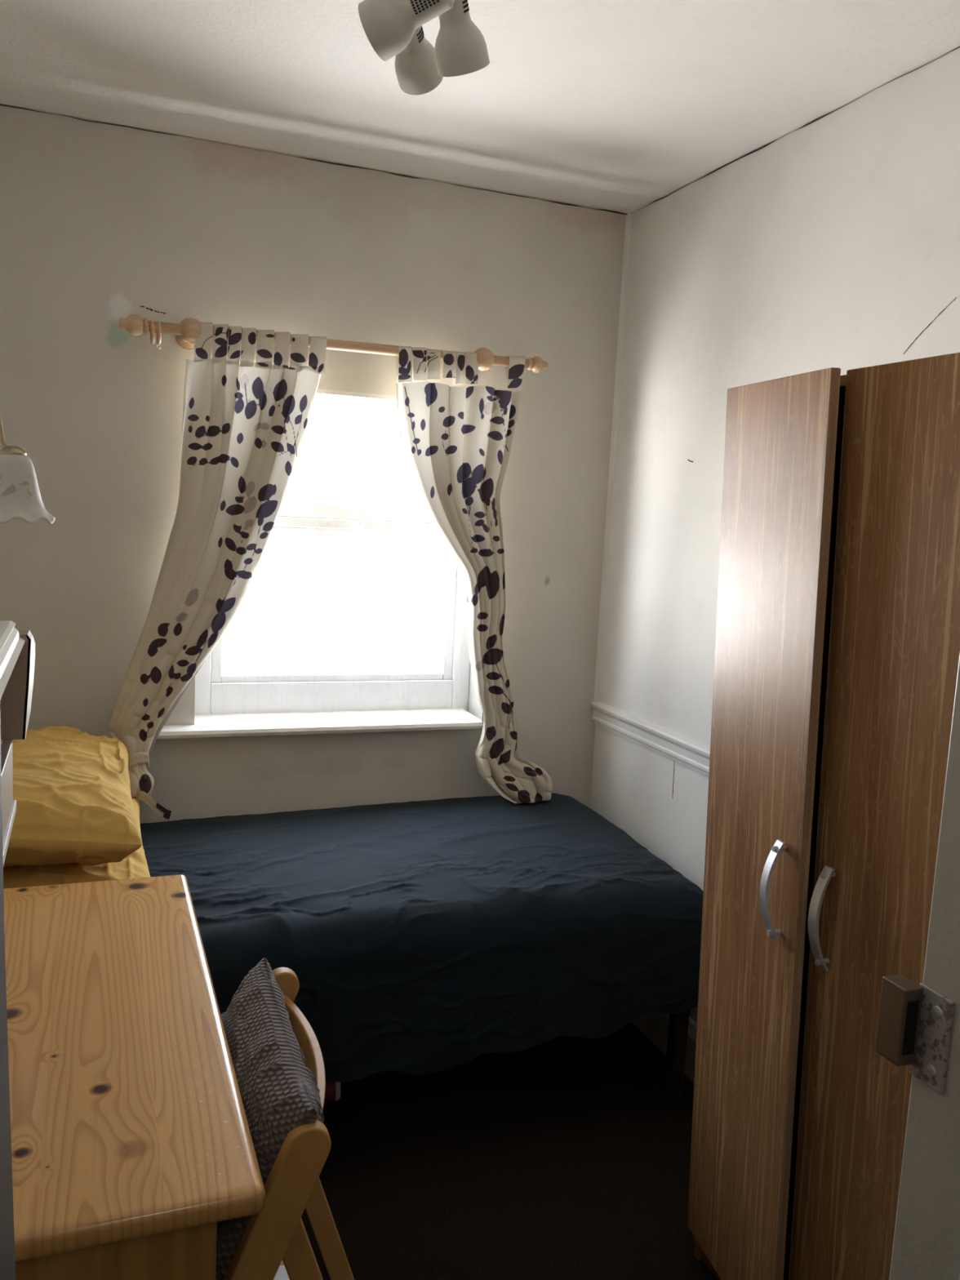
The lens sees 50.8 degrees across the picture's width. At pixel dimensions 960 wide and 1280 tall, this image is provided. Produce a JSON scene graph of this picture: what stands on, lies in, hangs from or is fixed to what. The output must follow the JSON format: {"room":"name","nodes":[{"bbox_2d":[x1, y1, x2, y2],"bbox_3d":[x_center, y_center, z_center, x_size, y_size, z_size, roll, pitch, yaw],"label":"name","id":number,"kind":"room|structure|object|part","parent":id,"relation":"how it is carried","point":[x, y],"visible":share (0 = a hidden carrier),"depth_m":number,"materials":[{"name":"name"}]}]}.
{"room":"bedroom","nodes":[
{"label":"bedroom","id":0,"kind":"room"},
{"bbox_2d":[0,103,626,823],"bbox_3d":[-0.523,-0.120,2.917,2.250,2.340,0.240,0,8,-21],"label":"wall","id":1,"kind":"structure","parent":0,"point":[100,223],"depth_m":2.68,"materials":[{"name":"paint"}]},
{"bbox_2d":[140,305,166,314],"bbox_3d":[-0.827,-0.835,2.561,0.063,0.015,0.001,0,8,-21],"label":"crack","id":2,"kind":"structure","parent":1,"relation":"attached to","point":[140,305],"depth_m":2.56,"materials":[{"name":"grey"}]},
{"bbox_2d":[0,104,627,214],"bbox_3d":[-0.410,-1.258,2.659,1.830,0.007,0.001,0,8,-21],"label":"crack","id":3,"kind":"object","parent":1,"relation":"attached to","point":[404,175],"depth_m":2.68,"materials":[{"name":"grey"}]},
{"bbox_2d":[156,388,483,739],"bbox_3d":[-0.433,-0.216,2.872,0.945,0.952,0.240,0,8,-21],"label":"window","id":4,"kind":"structure","parent":1,"relation":"in","point":[242,704],"depth_m":2.95,"materials":[{"name":"white plastic"}]},
{"bbox_3d":[-0.456,0.238,2.901,0.925,0.030,0.185,0,8,-21],"label":"sill","id":5,"kind":"part","parent":4,"relation":"part of","materials":[{"name":"white paint"}]},
{"bbox_3d":[-0.421,-0.104,2.992,0.727,0.450,0.046,0,8,-21],"label":"sash frame","id":6,"kind":"part","parent":4,"relation":"part of","materials":[{"name":"white plastic"}]},
{"bbox_2d":[118,314,548,373],"bbox_3d":[-0.353,-0.775,2.689,1.146,0.073,0.120,0,8,-21],"label":"pole","id":7,"kind":"object","parent":1,"relation":"attached to","point":[188,331],"visible":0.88,"depth_m":2.64,"materials":[{"name":"brown wood"}]},
{"bbox_2d":[150,320,155,344],"bbox_3d":[-0.805,-0.756,2.486,0.011,0.057,0.057,0,8,-21],"label":"curtain ring","id":8,"kind":"object","parent":7,"relation":"hanging from","point":[152,333],"visible":0.98,"depth_m":2.46,"materials":[{"name":"brown wood"}]},
{"bbox_2d":[155,320,160,349],"bbox_3d":[-0.791,-0.751,2.492,0.012,0.068,0.057,0,8,-21],"label":"curtain ring","id":9,"kind":"object","parent":7,"relation":"hanging from","point":[158,334],"visible":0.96,"depth_m":2.47,"materials":[{"name":"brown wood"}]},
{"bbox_2d":[107,322,327,819],"bbox_3d":[-0.673,-0.167,2.600,0.529,1.262,0.115,0,8,-21],"label":"curtain","id":10,"kind":"object","parent":7,"relation":"hanging from","point":[247,407],"visible":0.95,"depth_m":2.56,"materials":[{"name":"fabric"}]},
{"bbox_2d":[395,346,552,803],"bbox_3d":[-0.004,-0.163,2.854,0.514,1.272,0.112,0,8,-21],"label":"curtain","id":11,"kind":"object","parent":7,"relation":"hanging from","point":[456,442],"visible":1,"depth_m":2.80,"materials":[{"name":"fabric"}]},
{"bbox_2d":[0,0,959,213],"bbox_3d":[0.119,-1.034,0.707,2.650,0.100,4.550,0,8,-21],"label":"ceiling","id":12,"kind":"structure","parent":0,"point":[616,105],"depth_m":2.12,"materials":[{"name":"paint"}]},
{"bbox_2d":[358,0,489,95],"bbox_3d":[-0.058,-0.996,1.609,0.206,0.224,0.286,4,7,9],"label":"ceiling spotlight","id":13,"kind":"object","parent":12,"relation":"attached to","point":[393,28],"visible":1,"depth_m":1.55,"materials":[{"name":"grey ceramic"}]},
{"bbox_2d":[301,1021,717,1279],"bbox_3d":[-0.006,1.383,1.018,2.650,0.100,4.550,0,8,-21],"label":"floor","id":14,"kind":"structure","parent":0,"point":[562,1157],"depth_m":2.25,"materials":[{"name":"brown carpet"}]},
{"bbox_2d":[3,874,265,1279],"bbox_3d":[-0.648,0.870,1.416,0.526,0.750,0.929,0,8,-21],"label":"desk","id":15,"kind":"object","parent":14,"relation":"on","point":[131,1140],"visible":0.97,"depth_m":1.19,"materials":[{"name":"brown wood"}]},
{"bbox_3d":[-0.515,0.942,1.024,0.471,0.720,0.020,0,8,-21],"label":"panel","id":16,"kind":"part","parent":15,"relation":"part of","materials":[{"name":"brown wood"}]},
{"bbox_2d":[222,967,354,1279],"bbox_3d":[-0.358,0.892,1.331,0.638,0.758,0.406,0,8,-21],"label":"folding chair","id":17,"kind":"object","parent":14,"relation":"on","point":[272,1237],"visible":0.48,"depth_m":1.13,"materials":[{"name":"brown wood"}]},
{"bbox_2d":[215,957,324,1279],"bbox_3d":[-0.323,0.655,1.315,0.185,0.315,0.400,0,8,-21],"label":"cushion","id":18,"kind":"object","parent":17,"relation":"on","point":[280,1095],"visible":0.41,"depth_m":1.23,"materials":[{"name":"grey fabric"}]},
{"bbox_3d":[-0.351,0.917,1.130,0.347,0.757,0.022,0,8,-21],"label":"post","id":19,"kind":"part","parent":17,"relation":"part of","materials":[{"name":"brown wood"}]},
{"bbox_2d":[273,1265,289,1279],"bbox_3d":[-0.257,0.834,1.290,0.098,0.002,0.098,0,8,-21],"label":"disc","id":20,"kind":"object","parent":17,"relation":"on","point":[282,1273],"visible":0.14,"depth_m":1.32,"materials":[{"name":"white"}]},
{"bbox_3d":[-0.452,0.865,1.499,0.347,0.757,0.022,0,8,-21],"label":"post","id":21,"kind":"part","parent":17,"relation":"part of","materials":[{"name":"brown wood"}]},
{"bbox_3d":[-0.152,0.949,1.237,0.255,0.690,0.020,0,8,-21],"label":"leg","id":22,"kind":"part","parent":17,"relation":"part of","materials":[{"name":"brown wood"}]},
{"bbox_3d":[-0.241,0.903,1.560,0.255,0.690,0.020,0,8,-21],"label":"leg","id":23,"kind":"part","parent":17,"relation":"part of","materials":[{"name":"brown wood"}]},
{"bbox_2d":[324,1081,340,1102],"bbox_3d":[-0.387,1.093,2.469,0.085,0.068,0.068,1,8,-15],"label":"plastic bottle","id":24,"kind":"object","parent":14,"relation":"on","point":[332,1092],"visible":0.27,"depth_m":2.44,"materials":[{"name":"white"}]},
{"bbox_2d":[662,1009,689,1107],"bbox_3d":[-0.411,0.829,2.527,1.740,0.572,0.770,0,8,-21],"label":"bed","id":25,"kind":"object","parent":14,"relation":"on","point":[678,1023],"visible":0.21,"depth_m":2.51,"materials":[{"name":"black metal"}]},
{"bbox_2d":[139,793,703,1082],"bbox_3d":[-0.378,0.733,2.497,1.781,0.444,0.850,0,8,-21],"label":"bed cover","id":26,"kind":"object","parent":25,"relation":"on","point":[417,937],"visible":0.72,"depth_m":2.28,"materials":[{"name":"blue fabric"}]},
{"bbox_2d":[3,796,150,888],"bbox_3d":[-0.982,0.461,2.263,0.450,0.129,0.680,0,8,-21],"label":"pillow","id":27,"kind":"object","parent":26,"relation":"on","point":[135,865],"visible":0.11,"depth_m":2.02,"materials":[{"name":"yellow fabric"}]},
{"bbox_2d":[0,724,142,866],"bbox_3d":[-0.998,0.323,2.204,0.468,0.215,0.710,0,8,-21],"label":"pillow","id":28,"kind":"object","parent":27,"relation":"on","point":[72,794],"visible":0.88,"depth_m":1.98,"materials":[{"name":"yellow fabric"}]},
{"bbox_2d":[687,352,959,1279],"bbox_3d":[0.681,0.428,1.676,0.472,1.692,0.601,0,8,-21],"label":"wardrobe","id":29,"kind":"object","parent":14,"relation":"on","point":[837,638],"visible":1,"depth_m":1.57,"materials":[{"name":"brown wood"}]},
{"bbox_3d":[0.468,0.383,1.740,0.015,1.619,0.320,-1,8,-14],"label":"door panel","id":30,"kind":"part","parent":29,"relation":"part of","materials":[{"name":"brown wood"}]},
{"bbox_3d":[0.471,0.404,1.625,0.038,0.165,0.018,-1,8,-14],"label":"handle","id":31,"kind":"part","parent":29,"relation":"part of","materials":[{"name":"silver metal"}]},
{"bbox_3d":[0.530,0.433,1.569,0.038,0.165,0.018,-2,9,-21],"label":"handle","id":32,"kind":"part","parent":29,"relation":"part of","materials":[{"name":"silver metal"}]},
{"bbox_3d":[0.591,0.422,1.476,0.015,1.619,0.297,-2,9,-21],"label":"door","id":33,"kind":"part","parent":29,"relation":"part of","materials":[{"name":"brown wood"}]},
{"bbox_2d":[590,44,959,1022],"bbox_3d":[0.894,0.059,2.095,0.200,2.340,2.340,0,8,-21],"label":"wall","id":34,"kind":"structure","parent":0,"point":[834,242],"depth_m":2.58,"materials":[{"name":"paint"}]},
{"bbox_2d":[593,212,631,701],"bbox_3d":[0.402,-0.522,3.079,0.017,1.490,0.003,6,8,23],"label":"trim","id":35,"kind":"structure","parent":34,"relation":"attached to","point":[628,221],"depth_m":3.07,"materials":[{"name":"paint"}]},
{"bbox_2d":[591,700,710,776],"bbox_3d":[0.748,0.376,2.161,0.022,0.076,2.200,0,8,-21],"label":"trim","id":36,"kind":"structure","parent":34,"relation":"attached to","point":[690,753],"depth_m":2.83,"materials":[{"name":"white paint"}]},
{"bbox_2d":[631,1013,697,1082],"bbox_3d":[0.711,1.137,2.260,0.018,0.145,2.200,0,8,-21],"label":"baseboard","id":37,"kind":"structure","parent":34,"relation":"attached to","point":[655,1027],"depth_m":2.77,"materials":[{"name":"white paint"}]},
{"bbox_2d":[631,46,959,213],"bbox_3d":[0.824,-1.109,1.997,0.001,0.007,2.150,0,8,-21],"label":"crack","id":38,"kind":"structure","parent":34,"relation":"attached to","point":[824,115],"depth_m":2.37,"materials":[{"name":"grey"}]},
{"bbox_2d":[902,297,955,354],"bbox_3d":[0.853,-0.596,1.923,0.001,0.087,0.119,0,8,-21],"label":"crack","id":39,"kind":"structure","parent":34,"relation":"attached to","point":[955,298],"depth_m":1.93,"materials":[{"name":"grey"}]},
{"bbox_3d":[0.331,0.209,0.709,1.850,2.340,0.140,0,8,-21],"label":"wall","id":40,"kind":"structure","parent":0,"visible":0},
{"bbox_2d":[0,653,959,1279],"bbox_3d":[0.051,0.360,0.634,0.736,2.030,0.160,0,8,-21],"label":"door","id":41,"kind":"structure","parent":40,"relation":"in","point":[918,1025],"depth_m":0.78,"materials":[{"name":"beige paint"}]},
{"bbox_3d":[-1.018,0.056,1.355,0.200,2.340,2.340,0,8,-21],"label":"wall","id":42,"kind":"structure","parent":0,"visible":0},
{"bbox_2d":[0,620,35,865],"bbox_3d":[-0.724,0.167,1.258,0.276,0.310,0.840,0,8,-21],"label":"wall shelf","id":43,"kind":"object","parent":42,"relation":"attached to","point":[17,647],"visible":1,"depth_m":1.59,"materials":[{"name":"white paint"}]},
{"bbox_2d":[0,739,13,844],"bbox_3d":[-0.706,0.225,1.490,0.018,0.104,0.240,0,8,-21],"label":"frame","id":44,"kind":"object","parent":43,"relation":"on","point":[6,756],"visible":0.8,"depth_m":1.50,"materials":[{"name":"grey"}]},
{"bbox_3d":[-0.697,0.039,1.196,0.252,0.038,0.740,0,8,-21],"label":"rail","id":45,"kind":"part","parent":43,"relation":"part of","materials":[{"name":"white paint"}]},
{"bbox_3d":[-0.855,0.079,1.595,0.276,0.190,0.100,0,8,-21],"label":"panel","id":46,"kind":"part","parent":43,"relation":"part of","materials":[{"name":"white wood"}]},
{"bbox_2d":[0,413,55,524],"bbox_3d":[-0.769,-0.264,1.426,0.314,0.188,0.113,0,8,-21],"label":"wall lamp","id":47,"kind":"object","parent":42,"relation":"attached to","point":[20,498],"visible":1,"depth_m":1.44,"materials":[{"name":"white glass"}]},
{"bbox_3d":[-0.788,-0.314,1.411,0.242,0.087,0.009,0,8,-21],"label":"arm","id":48,"kind":"part","parent":47,"relation":"part of","materials":[{"name":"gold metal"}]},
{"bbox_3d":[-0.678,-0.219,1.468,0.113,0.098,0.113,0,8,-21],"label":"lamp shade","id":49,"kind":"part","parent":47,"relation":"part of","materials":[{"name":"white glass"}]}
]}

